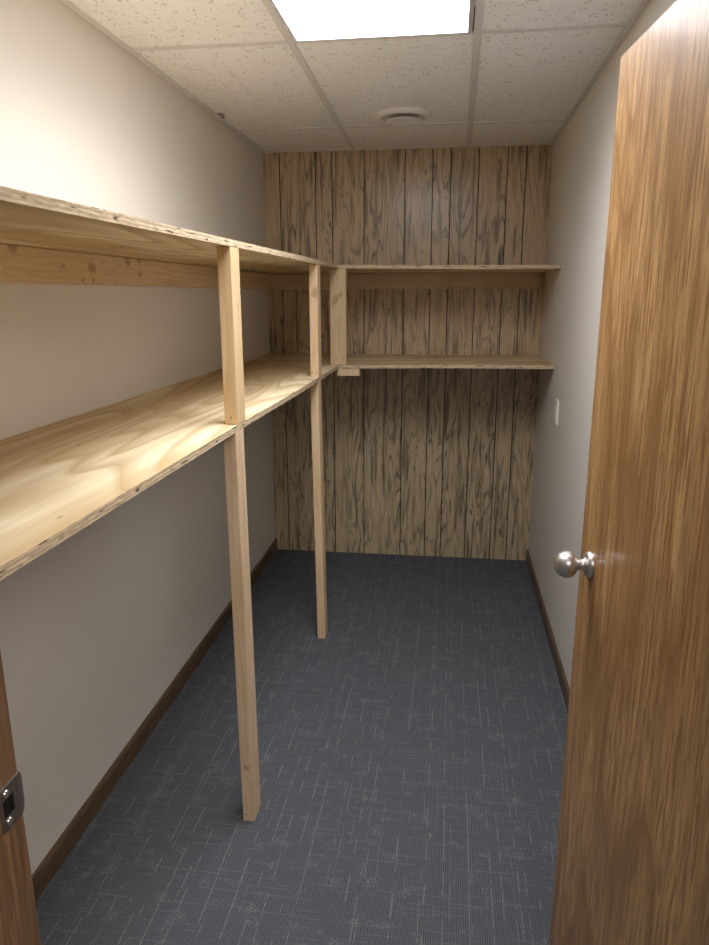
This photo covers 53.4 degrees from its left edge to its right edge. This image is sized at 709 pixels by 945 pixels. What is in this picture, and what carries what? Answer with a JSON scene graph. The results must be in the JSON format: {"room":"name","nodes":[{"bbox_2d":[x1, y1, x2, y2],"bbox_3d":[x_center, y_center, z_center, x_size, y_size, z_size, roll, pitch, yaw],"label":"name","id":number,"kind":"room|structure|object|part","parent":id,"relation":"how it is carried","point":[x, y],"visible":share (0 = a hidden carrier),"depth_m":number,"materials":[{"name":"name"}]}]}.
{"room":"storage room","nodes":[
{"label":"storage room","id":0,"kind":"room"},
{"bbox_2d":[0,0,275,874],"bbox_3d":[-0.836,-0.273,2.611,0.120,2.550,3.978,2,14,7],"label":"wall","id":1,"kind":"structure","parent":0,"point":[95,629],"depth_m":2.32,"materials":[{"name":"beige paint"}]},
{"bbox_2d":[32,539,277,902],"bbox_3d":[-0.767,0.928,2.908,0.012,0.076,3.731,2,14,7],"label":"baseboard","id":2,"kind":"structure","parent":1,"relation":"attached to","point":[44,873],"depth_m":2.52,"materials":[{"name":"brown wood"}]},
{"bbox_2d":[35,549,567,944],"bbox_3d":[-0.062,1.202,2.074,1.883,0.050,5.520,2,14,7],"label":"floor","id":3,"kind":"structure","parent":0,"point":[411,754],"depth_m":2.43,"materials":[{"name":"grey carpet"}]},
{"bbox_2d":[0,186,560,820],"bbox_3d":[0.039,0.118,2.593,1.642,1.796,3.728,2,14,7],"label":"shelving unit","id":4,"kind":"object","parent":3,"relation":"on","point":[57,479],"visible":1,"depth_m":2.03,"materials":[{"name":"brown wood"}]},
{"bbox_3d":[-0.342,-0.376,1.963,0.038,0.478,0.078,2,14,7],"label":"post","id":5,"kind":"part","parent":4,"relation":"part of","materials":[{"name":"brown wood"}]},
{"bbox_3d":[-0.340,0.498,2.158,0.044,1.274,0.078,2,14,7],"label":"post","id":6,"kind":"part","parent":4,"relation":"part of","materials":[{"name":"brown wood"}]},
{"bbox_3d":[-0.176,-0.678,3.162,0.038,0.490,0.072,2,14,7],"label":"post","id":7,"kind":"part","parent":4,"relation":"part of","materials":[{"name":"brown wood"}]},
{"bbox_3d":[-0.168,0.198,3.363,0.054,1.266,0.072,2,14,7],"label":"post","id":8,"kind":"part","parent":4,"relation":"part of","materials":[{"name":"brown wood"}]},
{"bbox_3d":[-0.083,-0.813,3.698,0.084,0.490,0.038,2,14,7],"label":"post","id":9,"kind":"part","parent":4,"relation":"part of","materials":[{"name":"brown wood"}]},
{"bbox_2d":[60,0,649,152],"bbox_3d":[0.035,-1.429,2.201,1.643,0.092,3.733,2,14,7],"label":"ceiling","id":10,"kind":"structure","parent":0,"point":[525,68],"depth_m":2.59,"materials":[{"name":"tile"}]},
{"bbox_2d":[271,0,475,41],"bbox_3d":[0.013,-1.252,1.683,0.570,0.007,1.202,2,14,7],"label":"recessed light","id":11,"kind":"object","parent":10,"relation":"in","point":[306,20],"visible":1,"depth_m":2.11,"materials":[{"name":"white plastic"}]},
{"bbox_2d":[374,107,431,125],"bbox_3d":[0.225,-1.638,3.261,0.269,0.032,0.269,2,14,7],"label":"ceiling vent","id":12,"kind":"object","parent":10,"relation":"in","point":[397,116],"visible":1,"depth_m":3.22,"materials":[{"name":"white plastic"}]},
{"bbox_2d":[263,145,552,559],"bbox_3d":[0.294,-0.666,4.362,1.643,2.450,0.122,2,14,7],"label":"wall","id":13,"kind":"structure","parent":0,"point":[417,461],"depth_m":4.28,"materials":[{"name":"brown wood"}]},
{"bbox_2d":[528,0,675,687],"bbox_3d":[0.911,-0.220,2.382,0.120,2.550,3.978,2,14,7],"label":"wall","id":14,"kind":"structure","parent":0,"point":[582,154],"depth_m":3.08,"materials":[{"name":"beige paint"}]},
{"bbox_2d":[526,549,569,712],"bbox_3d":[0.849,0.978,2.696,0.012,0.076,3.731,2,14,7],"label":"baseboard","id":15,"kind":"structure","parent":14,"relation":"attached to","point":[563,682],"depth_m":3.40,"materials":[{"name":"brown wood"}]},
{"bbox_2d":[554,399,558,424],"bbox_3d":[0.985,-0.296,3.442,0.012,0.118,0.072,2,14,7],"label":"light switch","id":16,"kind":"object","parent":14,"relation":"attached to","point":[556,400],"visible":1,"depth_m":3.42,"materials":[{"name":"beige plastic"}]},
{"bbox_3d":[-0.219,0.270,0.658,1.643,2.450,0.125,2,14,7],"label":"wall","id":17,"kind":"structure","parent":0,"visible":0},
{"bbox_2d":[0,651,40,944],"bbox_3d":[0.020,0.435,0.665,0.922,2.124,0.151,2,14,7],"label":"trim","id":18,"kind":"structure","parent":17,"relation":"attached to","point":[18,914],"depth_m":0.75,"materials":[{"name":"brown wood"}]},
{"bbox_3d":[-0.362,0.348,0.747,0.003,0.049,0.042,1,14,4],"label":"strike plate","id":19,"kind":"part","parent":18,"relation":"part of","materials":[{"name":"grey metal"}]},
{"bbox_2d":[549,0,708,944],"bbox_3d":[0.467,0.360,1.085,0.177,2.036,0.826,1,14,3],"label":"door","id":20,"kind":"structure","parent":17,"relation":"in","point":[632,868],"depth_m":1.09,"materials":[{"name":"brown wood"}]},
{"bbox_3d":[0.425,0.182,1.395,0.060,0.054,0.054,1,14,3],"label":"knob","id":21,"kind":"part","parent":20,"relation":"part of","materials":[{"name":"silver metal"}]}
]}

